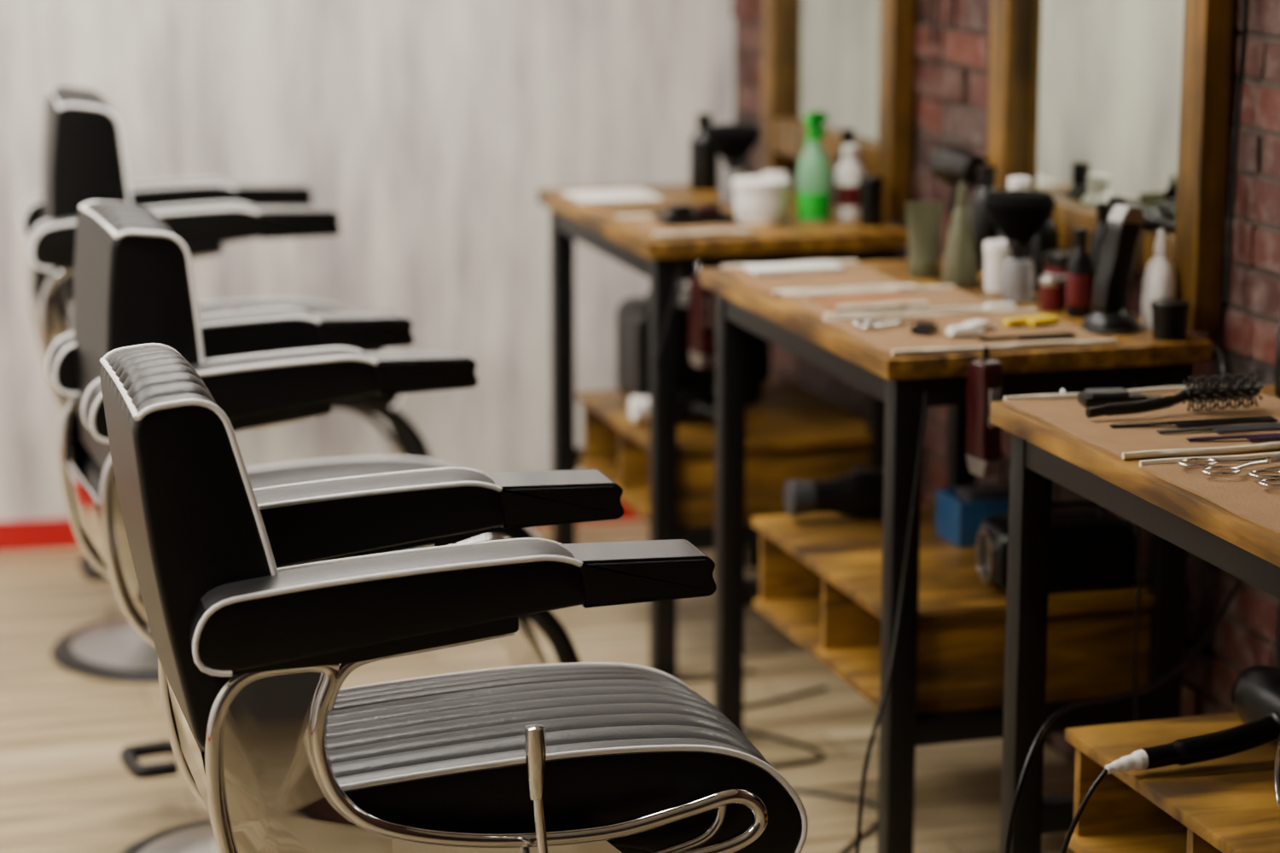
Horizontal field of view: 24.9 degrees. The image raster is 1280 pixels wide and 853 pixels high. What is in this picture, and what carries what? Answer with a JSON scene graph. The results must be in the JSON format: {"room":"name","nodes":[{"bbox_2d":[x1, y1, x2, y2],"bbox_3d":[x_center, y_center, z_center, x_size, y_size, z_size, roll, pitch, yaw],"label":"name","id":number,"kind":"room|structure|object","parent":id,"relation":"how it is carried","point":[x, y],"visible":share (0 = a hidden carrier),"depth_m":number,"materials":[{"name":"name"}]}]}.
{"room":"salon","nodes":[
{"label":"salon","id":0,"kind":"room"},
{"bbox_2d":[0,0,734,522],"bbox_3d":[-2.137,-1.114,6.492,4.805,2.900,0.120,-2,12,-11],"label":"wall","id":1,"kind":"structure","parent":0,"point":[433,130],"depth_m":6.87,"materials":[{"name":"white paint"}]},
{"bbox_2d":[0,500,643,551],"bbox_3d":[-2.123,0.285,6.720,4.766,0.068,0.013,-2,12,-11],"label":"baseboard","id":2,"kind":"structure","parent":1,"relation":"attached to","point":[57,533],"depth_m":6.86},
{"bbox_2d":[0,519,1075,852],"bbox_3d":[-0.913,1.176,2.903,5.100,0.100,8.900,-3,12,-16],"label":"floor","id":3,"kind":"structure","parent":0,"point":[66,787],"depth_m":5.51,"materials":[{"name":"brown wood"}]},
{"bbox_2d":[19,86,432,683],"bbox_3d":[-0.785,-0.130,6.046,0.948,1.159,0.659,-3,12,-14],"label":"barber chair","id":4,"kind":"object","parent":3,"relation":"on","point":[84,158],"visible":0.44,"depth_m":5.81,"materials":[{"name":"black leather"}]},
{"bbox_2d":[46,200,581,852],"bbox_3d":[-0.453,0.168,4.793,0.948,1.094,0.659,-4,13,-19],"label":"barber chair","id":5,"kind":"object","parent":3,"relation":"on","point":[134,281],"visible":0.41,"depth_m":4.58,"materials":[{"name":"black leather"}]},
{"bbox_2d":[99,343,808,852],"bbox_3d":[-0.128,0.426,3.611,0.998,1.076,0.659,-3,12,-16],"label":"barber chair","id":6,"kind":"object","parent":3,"relation":"on","point":[255,601],"visible":1,"depth_m":3.40,"materials":[{"name":"black leather"}]},
{"bbox_2d":[537,182,907,678],"bbox_3d":[0.158,-0.021,6.180,0.550,0.890,0.870,-3,12,-16],"label":"work table","id":7,"kind":"object","parent":3,"relation":"on","point":[663,466],"visible":0.64,"depth_m":5.84,"materials":[{"name":"brown wood"}]},
{"bbox_2d":[562,188,663,203],"bbox_3d":[-0.061,-0.500,6.280,0.180,0.006,0.170,-3,12,-16],"label":"paper sheet","id":8,"kind":"object","parent":7,"relation":"on","point":[624,194],"visible":1,"depth_m":6.25,"materials":[{"name":"white paper"}]},
{"bbox_2d":[622,204,668,211],"bbox_3d":[0.026,-0.458,6.087,0.140,0.004,0.026,-10,16,-40],"label":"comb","id":9,"kind":"object","parent":7,"relation":"on","point":[665,206],"visible":0.66,"depth_m":6.08,"materials":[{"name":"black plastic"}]},
{"bbox_2d":[651,268,685,364],"bbox_3d":[0.055,-0.214,5.614,0.074,0.181,0.008,-8,14,-33],"label":"cable","id":10,"kind":"object","parent":7,"relation":"hanging from","point":[675,298],"visible":1,"depth_m":5.61,"materials":[{"name":"black plastic"}]},
{"bbox_2d":[628,387,715,421],"bbox_3d":[0.091,-0.033,5.933,0.190,0.070,0.171,-4,13,-20],"label":"hair dryer","id":11,"kind":"object","parent":7,"relation":"on","point":[694,404],"visible":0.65,"depth_m":5.95,"materials":[{"name":"black plastic"}]},
{"bbox_2d":[692,407,697,413],"bbox_3d":[0.111,-0.035,5.941,0.005,0.010,0.020,-4,13,-20],"label":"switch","id":12,"kind":"object","parent":11,"relation":"attached to","point":[694,410],"depth_m":5.93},
{"bbox_2d":[616,214,750,237],"bbox_3d":[0.085,-0.406,5.826,0.204,0.010,0.273,-3,12,-16],"label":"mat","id":13,"kind":"object","parent":7,"relation":"on","point":[645,224],"visible":0.77,"depth_m":5.78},
{"bbox_2d":[652,203,735,225],"bbox_3d":[0.110,-0.432,5.860,0.150,0.034,0.090,-3,12,-16],"label":"tray","id":14,"kind":"object","parent":13,"relation":"on","point":[677,213],"visible":1,"depth_m":5.83,"materials":[{"name":"black plastic"}]},
{"bbox_2d":[616,287,763,406],"bbox_3d":[0.105,-0.173,6.169,0.280,0.248,0.180,-3,12,-16],"label":"equipment bag","id":15,"kind":"object","parent":7,"relation":"on","point":[632,314],"visible":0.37,"depth_m":6.10,"materials":[{"name":"black plastic"}]},
{"bbox_2d":[688,261,715,368],"bbox_3d":[0.115,-0.219,5.636,0.040,0.202,0.074,-9,15,-35],"label":"hair clipper","id":16,"kind":"object","parent":7,"relation":"hanging from","point":[701,299],"visible":0.81,"depth_m":5.61,"materials":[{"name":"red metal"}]},
{"bbox_2d":[689,112,719,191],"bbox_3d":[0.142,-0.605,6.387,0.064,0.168,0.064,-3,12,-16],"label":"bottle","id":17,"kind":"object","parent":7,"relation":"on","point":[704,159],"visible":0.79,"depth_m":6.37,"materials":[{"name":"black plastic"}]},
{"bbox_2d":[704,123,762,203],"bbox_3d":[0.199,-0.560,6.179,0.122,0.165,0.122,-3,12,-16],"label":"neck duster","id":18,"kind":"object","parent":7,"relation":"on","point":[733,142],"visible":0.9,"depth_m":6.14,"materials":[{"name":"black plastic"}]},
{"bbox_2d":[720,168,745,203],"bbox_3d":[0.199,-0.513,6.189,0.056,0.070,0.056,-3,12,-16],"label":"jar","id":19,"kind":"object","parent":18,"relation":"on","point":[727,194],"depth_m":6.17,"materials":[{"name":"white plastic"}]},
{"bbox_2d":[739,151,750,176],"bbox_3d":[0.216,-0.582,6.350,0.052,0.137,0.052,-3,12,-16],"label":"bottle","id":20,"kind":"object","parent":7,"relation":"on","point":[746,165],"visible":0.02,"depth_m":6.33,"materials":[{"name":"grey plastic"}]},
{"bbox_2d":[732,175,789,224],"bbox_3d":[0.246,-0.461,5.905,0.117,0.085,0.117,-3,12,-16],"label":"tub","id":21,"kind":"object","parent":7,"relation":"on","point":[759,200],"visible":1,"depth_m":5.86,"materials":[{"name":"white plastic"}]},
{"bbox_2d":[762,171,786,178],"bbox_3d":[0.283,-0.501,6.132,0.053,0.070,0.053,-3,12,-16],"label":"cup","id":22,"kind":"object","parent":7,"relation":"on","point":[780,174],"visible":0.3,"depth_m":6.11,"materials":[{"name":"ceramic"}]},
{"bbox_2d":[798,135,808,162],"bbox_3d":[0.358,-0.523,6.011,0.058,0.162,0.058,-3,12,-16],"label":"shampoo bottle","id":23,"kind":"object","parent":7,"relation":"on","point":[806,140],"visible":0.02,"depth_m":5.99,"materials":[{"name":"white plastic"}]},
{"bbox_2d":[797,110,831,223],"bbox_3d":[0.353,-0.527,5.881,0.069,0.225,0.069,-9,15,-35],"label":"spray bottle","id":24,"kind":"object","parent":7,"relation":"on","point":[814,171],"visible":1,"depth_m":5.86,"materials":[{"name":"plastic"}]},
{"bbox_2d":[836,128,859,168],"bbox_3d":[0.429,-0.528,5.999,0.048,0.177,0.048,-3,12,-16],"label":"bottle","id":25,"kind":"object","parent":7,"relation":"on","point":[847,134],"visible":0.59,"depth_m":5.97,"materials":[{"name":"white plastic"}]},
{"bbox_2d":[834,144,863,221],"bbox_3d":[0.427,-0.498,5.920,0.059,0.152,0.059,-3,12,-16],"label":"shampoo bottle","id":26,"kind":"object","parent":7,"relation":"on","point":[846,188],"visible":0.91,"depth_m":5.90,"materials":[{"name":"white plastic"}]},
{"bbox_2d":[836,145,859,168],"bbox_3d":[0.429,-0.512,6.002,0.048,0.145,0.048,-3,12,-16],"label":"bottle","id":27,"kind":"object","parent":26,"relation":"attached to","point":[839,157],"depth_m":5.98,"materials":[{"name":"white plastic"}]},
{"bbox_2d":[858,174,884,226],"bbox_3d":[0.465,-0.454,5.834,0.051,0.100,0.051,-3,12,-16],"label":"jar","id":28,"kind":"object","parent":7,"relation":"on","point":[871,187],"visible":1,"depth_m":5.82,"materials":[{"name":"black plastic"}]},
{"bbox_2d":[677,669,878,852],"bbox_3d":[0.251,0.627,5.238,0.324,0.008,1.256,-3,12,-16],"label":"cable","id":29,"kind":"object","parent":3,"relation":"on","point":[822,756],"visible":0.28,"depth_m":5.29,"materials":[{"name":"black plastic"}]},
{"bbox_2d":[743,686,826,709],"bbox_3d":[0.145,0.543,5.639,0.495,0.008,0.116,-10,15,-39],"label":"cable","id":30,"kind":"object","parent":3,"relation":"on","point":[822,689],"visible":0.36,"depth_m":5.68,"materials":[{"name":"black plastic"}]},
{"bbox_2d":[700,257,1214,852],"bbox_3d":[0.506,0.225,5.015,0.548,0.890,0.950,-3,12,-16],"label":"work table","id":31,"kind":"object","parent":3,"relation":"on","point":[830,582],"visible":0.7,"depth_m":4.66,"materials":[{"name":"brown wood"}]},
{"bbox_2d":[720,259,915,295],"bbox_3d":[0.314,-0.267,5.163,0.264,0.010,0.303,-3,12,-16],"label":"mat","id":32,"kind":"object","parent":31,"relation":"on","point":[854,276],"visible":0.8,"depth_m":5.14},
{"bbox_2d":[743,261,843,274],"bbox_3d":[0.277,-0.286,5.233,0.170,0.008,0.070,-3,12,-16],"label":"paper pad","id":33,"kind":"object","parent":32,"relation":"on","point":[826,265],"visible":1,"depth_m":5.21,"materials":[{"name":"white paper"}]},
{"bbox_2d":[784,465,884,517],"bbox_3d":[0.364,0.109,5.218,0.237,0.088,0.214,-3,12,-13],"label":"hair dryer","id":34,"kind":"object","parent":31,"relation":"on","point":[858,493],"visible":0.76,"depth_m":5.12,"materials":[{"name":"black plastic"}]},
{"bbox_2d":[780,285,988,318],"bbox_3d":[0.424,-0.212,4.904,0.319,0.010,0.233,-3,12,-16],"label":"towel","id":35,"kind":"object","parent":31,"relation":"on","point":[941,298],"visible":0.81,"depth_m":4.90,"materials":[{"name":"beige fabric"}]},
{"bbox_2d":[808,287,927,311],"bbox_3d":[0.384,-0.215,4.891,0.164,0.010,0.153,-3,12,-16],"label":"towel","id":36,"kind":"object","parent":35,"relation":"on","point":[869,299],"visible":1,"depth_m":4.89,"materials":[{"name":"fabric"}]},
{"bbox_2d":[855,392,928,852],"bbox_3d":[0.368,0.384,4.390,0.252,0.845,0.106,-9,15,-36],"label":"cable","id":37,"kind":"object","parent":31,"relation":"hanging from","point":[926,394],"visible":1,"depth_m":4.40,"materials":[{"name":"black plastic"}]},
{"bbox_2d":[905,200,944,279],"bbox_3d":[0.508,-0.334,5.180,0.056,0.136,0.056,6,14,28],"label":"tube","id":38,"kind":"object","parent":31,"relation":"on","point":[924,218],"visible":1,"depth_m":5.16,"materials":[{"name":"green plastic"}]},
{"bbox_2d":[942,182,978,288],"bbox_3d":[0.562,-0.336,5.079,0.064,0.182,0.064,-3,12,-16],"label":"bottle","id":39,"kind":"object","parent":31,"relation":"on","point":[960,264],"visible":0.99,"depth_m":5.06,"materials":[{"name":"green plastic"}]},
{"bbox_2d":[823,307,1116,356],"bbox_3d":[0.521,-0.158,4.622,0.374,0.020,0.318,-3,12,-16],"label":"mat","id":40,"kind":"object","parent":31,"relation":"on","point":[893,340],"depth_m":4.59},
{"bbox_2d":[851,317,941,329],"bbox_3d":[0.414,-0.168,4.665,0.147,0.010,0.062,-5,13,-21],"label":"scissors","id":41,"kind":"object","parent":40,"relation":"on","point":[864,324],"visible":1,"depth_m":4.66,"materials":[{"name":"silver metal"}]},
{"bbox_2d":[977,331,1076,340],"bbox_3d":[0.609,-0.141,4.554,0.160,0.004,0.026,-4,13,-18],"label":"comb","id":42,"kind":"object","parent":40,"relation":"on","point":[1061,334],"visible":1,"depth_m":4.55,"materials":[{"name":"black plastic"}]},
{"bbox_2d":[1003,314,1058,326],"bbox_3d":[0.631,-0.170,4.678,0.090,0.010,0.035,-9,15,-35],"label":"comb","id":43,"kind":"object","parent":40,"relation":"on","point":[1034,320],"visible":1,"depth_m":4.67,"materials":[{"name":"yellow plastic"}]},
{"bbox_2d":[935,482,1009,548],"bbox_3d":[0.603,0.149,5.023,0.150,0.090,0.110,-3,12,-16],"label":"plastic basket","id":44,"kind":"object","parent":31,"relation":"on","point":[961,511],"visible":0.5,"depth_m":4.97,"materials":[{"name":"blue plastic"}]},
{"bbox_2d":[970,164,998,273],"bbox_3d":[0.626,-0.377,5.249,0.056,0.192,0.056,-3,12,-16],"label":"shampoo bottle","id":45,"kind":"object","parent":31,"relation":"on","point":[984,229],"visible":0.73,"depth_m":5.23,"materials":[{"name":"black plastic"}]},
{"bbox_2d":[965,346,1003,477],"bbox_3d":[0.520,-0.026,4.440,0.040,0.198,0.074,-9,15,-35],"label":"hair clipper","id":46,"kind":"object","parent":31,"relation":"hanging from","point":[985,378],"visible":0.93,"depth_m":4.42,"materials":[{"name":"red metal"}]},
{"bbox_2d":[983,239,1011,291],"bbox_3d":[0.623,-0.280,5.045,0.051,0.085,0.051,-3,12,-16],"label":"cup","id":47,"kind":"object","parent":31,"relation":"on","point":[996,251],"visible":0.77,"depth_m":5.03,"materials":[{"name":"plastic"}]},
{"bbox_2d":[983,302,1015,309],"bbox_3d":[0.598,-0.197,4.820,0.050,0.016,0.020,-3,12,-16],"label":"tin","id":48,"kind":"object","parent":31,"relation":"on","point":[1005,305],"visible":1,"depth_m":4.81,"materials":[{"name":"white plastic"}]},
{"bbox_2d":[998,176,1030,257],"bbox_3d":[0.671,-0.351,5.150,0.069,0.182,0.069,-3,12,-16],"label":"shampoo bottle","id":49,"kind":"object","parent":31,"relation":"on","point":[1014,183],"visible":0.17,"depth_m":5.12,"materials":[{"name":"white plastic"}]},
{"bbox_2d":[1000,257,1035,302],"bbox_3d":[0.644,-0.251,4.940,0.056,0.070,0.056,-3,12,-16],"label":"jar","id":50,"kind":"object","parent":31,"relation":"on","point":[1018,274],"depth_m":4.92,"materials":[{"name":"white plastic"}]},
{"bbox_2d":[983,189,1056,302],"bbox_3d":[0.644,-0.307,4.928,0.122,0.185,0.122,-3,12,-16],"label":"neck duster","id":51,"kind":"object","parent":31,"relation":"on","point":[1019,215],"visible":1,"depth_m":4.90,"materials":[{"name":"black plastic"}]},
{"bbox_2d":[1026,212,1059,291],"bbox_3d":[0.700,-0.313,5.039,0.056,0.152,0.056,-3,12,-16],"label":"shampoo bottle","id":52,"kind":"object","parent":31,"relation":"on","point":[1048,239],"visible":0.27,"depth_m":5.02,"materials":[{"name":"black plastic"}]},
{"bbox_2d":[1038,275,1066,312],"bbox_3d":[0.689,-0.222,4.842,0.047,0.055,0.047,-3,12,-16],"label":"tub","id":53,"kind":"object","parent":31,"relation":"on","point":[1052,288],"visible":0.94,"depth_m":4.83,"materials":[{"name":"red plastic"}]},
{"bbox_2d":[976,501,1137,593],"bbox_3d":[0.678,0.190,4.713,0.251,0.138,0.120,-3,12,-12],"label":"speaker","id":54,"kind":"object","parent":31,"relation":"on","point":[1090,549],"visible":0.77,"depth_m":4.67},
{"bbox_2d":[1043,250,1072,305],"bbox_3d":[0.719,-0.252,4.914,0.072,0.085,0.072,-3,12,-16],"label":"tub","id":55,"kind":"object","parent":31,"relation":"on","point":[1055,261],"visible":0.29,"depth_m":4.88,"materials":[{"name":"red plastic"}]},
{"bbox_2d":[1052,383,1065,393],"bbox_3d":[0.651,-0.045,4.502,0.008,0.039,0.049,-3,12,-16],"label":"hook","id":56,"kind":"object","parent":31,"relation":"attached to","point":[1059,387],"visible":0.37,"depth_m":4.49,"materials":[{"name":"silver metal"}]},
{"bbox_2d":[1065,226,1092,318],"bbox_3d":[0.723,-0.254,4.771,0.041,0.147,0.041,-3,12,-16],"label":"bottle","id":57,"kind":"object","parent":31,"relation":"on","point":[1079,264],"visible":0.96,"depth_m":4.76,"materials":[{"name":"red plastic"}]},
{"bbox_2d":[1090,267,1094,311],"bbox_3d":[0.736,-0.229,4.839,0.042,0.070,0.042,-3,12,-16],"label":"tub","id":58,"kind":"object","parent":31,"relation":"on","point":[1093,270],"visible":0.14,"depth_m":4.83,"materials":[{"name":"red plastic"}]},
{"bbox_2d":[1088,202,1108,286],"bbox_3d":[0.773,-0.286,4.854,0.044,0.177,0.044,-3,12,-16],"label":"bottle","id":59,"kind":"object","parent":31,"relation":"on","point":[1096,237],"visible":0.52,"depth_m":4.83,"materials":[{"name":"black plastic"}]},
{"bbox_2d":[1080,203,1144,335],"bbox_3d":[0.756,-0.253,4.638,0.098,0.200,0.097,-3,12,-16],"label":"hair clipper","id":60,"kind":"object","parent":31,"relation":"on","point":[1108,317],"visible":1,"depth_m":4.62,"materials":[{"name":"black plastic"}]},
{"bbox_2d":[1099,196,1128,310],"bbox_3d":[0.782,-0.281,4.778,0.049,0.197,0.049,-3,12,-16],"label":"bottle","id":61,"kind":"object","parent":31,"relation":"on","point":[1113,200],"visible":0.23,"depth_m":4.75,"materials":[{"name":"black plastic"}]},
{"bbox_2d":[1099,243,1128,310],"bbox_3d":[0.782,-0.258,4.783,0.048,0.150,0.048,-3,12,-16],"label":"hair clipper","id":62,"kind":"object","parent":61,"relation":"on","point":[1125,305],"depth_m":4.78,"materials":[{"name":"black plastic"}]},
{"bbox_2d":[1140,228,1175,331],"bbox_3d":[0.834,-0.236,4.654,0.054,0.162,0.054,-3,12,-16],"label":"lotion bottle","id":63,"kind":"object","parent":31,"relation":"on","point":[1159,282],"visible":0.76,"depth_m":4.63,"materials":[{"name":"white plastic"}]},
{"bbox_2d":[1150,297,1190,341],"bbox_3d":[0.836,-0.168,4.578,0.062,0.060,0.062,-3,12,-16],"label":"jar","id":64,"kind":"object","parent":31,"relation":"on","point":[1170,317],"visible":1,"depth_m":4.56,"materials":[{"name":"plastic"}]},
{"bbox_2d":[1004,579,1241,852],"bbox_3d":[0.701,0.577,4.288,0.066,0.520,0.929,7,14,29],"label":"power cable","id":65,"kind":"object","parent":3,"relation":"on","point":[1023,775],"visible":1,"depth_m":4.12,"materials":[{"name":"black plastic"}]},
{"bbox_2d":[990,384,1279,852],"bbox_3d":[0.880,0.480,3.805,0.522,0.890,0.965,-3,12,-16],"label":"work table","id":66,"kind":"object","parent":3,"relation":"on","point":[1226,805],"visible":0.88,"depth_m":3.96,"materials":[{"name":"brown wood"}]},
{"bbox_2d":[1003,384,1279,459],"bbox_3d":[0.746,-0.010,3.946,0.379,0.010,0.393,-3,12,-16],"label":"mat","id":67,"kind":"object","parent":66,"relation":"on","point":[1062,411],"visible":0.76,"depth_m":3.91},
{"bbox_2d":[1076,387,1162,407],"bbox_3d":[0.672,-0.042,4.043,0.120,0.020,0.040,-2,12,-10],"label":"razor","id":68,"kind":"object","parent":67,"relation":"on","point":[1099,397],"visible":0.76,"depth_m":4.03,"materials":[{"name":"black plastic"}]},
{"bbox_2d":[1085,372,1262,418],"bbox_3d":[0.732,-0.042,3.971,0.266,0.050,0.049,-4,13,-19],"label":"brush","id":69,"kind":"object","parent":67,"relation":"on","point":[1243,390],"visible":1,"depth_m":3.98,"materials":[{"name":"black plastic"}]},
{"bbox_2d":[1110,415,1277,428],"bbox_3d":[0.747,-0.005,3.909,0.235,0.004,0.026,-3,12,-14],"label":"comb","id":70,"kind":"object","parent":67,"relation":"on","point":[1268,418],"visible":1,"depth_m":3.91,"materials":[{"name":"black plastic"}]},
{"bbox_2d":[1157,422,1279,433],"bbox_3d":[0.787,0.003,3.872,0.200,0.004,0.026,-3,12,-15],"label":"comb","id":71,"kind":"object","parent":67,"relation":"on","point":[1265,426],"visible":1,"depth_m":3.87,"materials":[{"name":"grey plastic"}]},
{"bbox_2d":[1186,432,1279,441],"bbox_3d":[0.823,0.014,3.822,0.210,0.004,0.026,-3,12,-13],"label":"comb","id":72,"kind":"object","parent":67,"relation":"on","point":[1277,435],"visible":1,"depth_m":3.81,"materials":[{"name":"black plastic"}]},
{"bbox_2d":[1104,664,1279,774],"bbox_3d":[0.755,0.391,3.827,0.322,0.098,0.208,-3,12,-16],"label":"hair dryer","id":73,"kind":"object","parent":66,"relation":"on","point":[1255,692],"visible":0.99,"depth_m":3.81,"materials":[{"name":"black plastic"}]},
{"bbox_2d":[1060,768,1108,852],"bbox_3d":[0.555,0.668,3.888,0.078,0.485,0.180,-3,12,-12],"label":"cable","id":74,"kind":"object","parent":73,"relation":"attached to","point":[1104,772],"visible":1,"depth_m":3.77,"materials":[{"name":"black plastic"}]},
{"bbox_2d":[1138,452,1279,534],"bbox_3d":[0.882,0.081,3.516,0.394,0.010,0.453,-3,12,-16],"label":"mat","id":75,"kind":"object","parent":66,"relation":"on","point":[1241,495],"visible":0.73,"depth_m":3.55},
{"bbox_2d":[1177,456,1279,477],"bbox_3d":[0.786,0.043,3.654,0.219,0.008,0.090,-5,13,-24],"label":"scissors","id":76,"kind":"object","parent":75,"relation":"on","point":[1244,463],"visible":1,"depth_m":3.63,"materials":[{"name":"silver metal"}]},
{"bbox_2d":[1248,469,1279,488],"bbox_3d":[0.856,0.064,3.560,0.210,0.008,0.086,0,12,-2],"label":"scissors","id":77,"kind":"object","parent":75,"relation":"on","point":[1255,474],"visible":1,"depth_m":3.56,"materials":[{"name":"silver metal"}]},
{"bbox_2d":[1163,345,1274,386],"bbox_3d":[0.887,-0.060,4.456,0.195,0.114,0.180,1,12,4],"label":"cable","id":78,"kind":"object","parent":66,"relation":"on","point":[1216,350],"visible":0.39,"depth_m":4.41,"materials":[{"name":"black plastic"}]},
{"bbox_2d":[1274,734,1279,808],"bbox_3d":[0.900,0.420,3.598,0.211,0.148,0.130,0,12,2],"label":"speaker","id":79,"kind":"object","parent":66,"relation":"on","point":[1277,766],"visible":1,"depth_m":3.63},
{"bbox_2d":[1274,323,1279,398],"bbox_3d":[0.936,-0.121,4.107,0.068,0.162,0.068,-3,12,-16],"label":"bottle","id":80,"kind":"object","parent":66,"relation":"on","point":[1277,390],"visible":1,"depth_m":4.11,"materials":[{"name":"black plastic"}]},
{"bbox_2d":[731,0,1279,764],"bbox_3d":[1.423,-0.394,3.080,0.135,2.900,8.354,-3,12,-16],"label":"wall","id":81,"kind":"structure","parent":0,"point":[951,73],"depth_m":4.78,"materials":[{"name":"red brick"}]},
{"bbox_2d":[761,0,915,221],"bbox_3d":[0.414,-1.039,6.153,0.048,1.106,0.820,-3,12,-16],"label":"wall mirror","id":82,"kind":"object","parent":81,"relation":"attached to","point":[851,61],"visible":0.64,"depth_m":6.17,"materials":[{"name":"brown wood"}]},
{"bbox_2d":[930,0,937,44],"bbox_3d":[0.572,-1.210,5.589,0.019,0.941,0.028,-3,12,-16],"label":"hanging cord","id":83,"kind":"object","parent":81,"relation":"hanging from","point":[935,2],"visible":1,"depth_m":5.67,"materials":[{"name":"black plastic"}]},
{"bbox_2d":[951,0,956,28],"bbox_3d":[0.607,-1.204,5.463,0.016,0.901,0.028,-3,12,-16],"label":"hanging cord","id":84,"kind":"object","parent":81,"relation":"hanging from","point":[954,2],"visible":1,"depth_m":5.55,"materials":[{"name":"black plastic"}]},
{"bbox_2d":[930,143,987,234],"bbox_3d":[0.607,-0.445,5.484,0.080,0.172,0.160,-3,12,-16],"label":"hair dryer","id":85,"kind":"object","parent":81,"relation":"attached to","point":[952,164],"visible":0.81,"depth_m":5.45,"materials":[{"name":"black plastic"}]},
{"bbox_2d":[987,0,1233,331],"bbox_3d":[0.779,-0.776,4.907,0.059,1.106,0.850,-3,12,-16],"label":"wall mirror","id":86,"kind":"object","parent":81,"relation":"attached to","point":[1091,101],"visible":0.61,"depth_m":4.87,"materials":[{"name":"brown wood"}]},
{"bbox_2d":[1223,0,1248,302],"bbox_3d":[0.925,-0.759,4.449,0.020,1.150,0.030,-3,12,-16],"label":"hanging cord","id":87,"kind":"object","parent":81,"relation":"hanging from","point":[1245,2],"visible":1,"depth_m":4.51,"materials":[{"name":"black plastic"}]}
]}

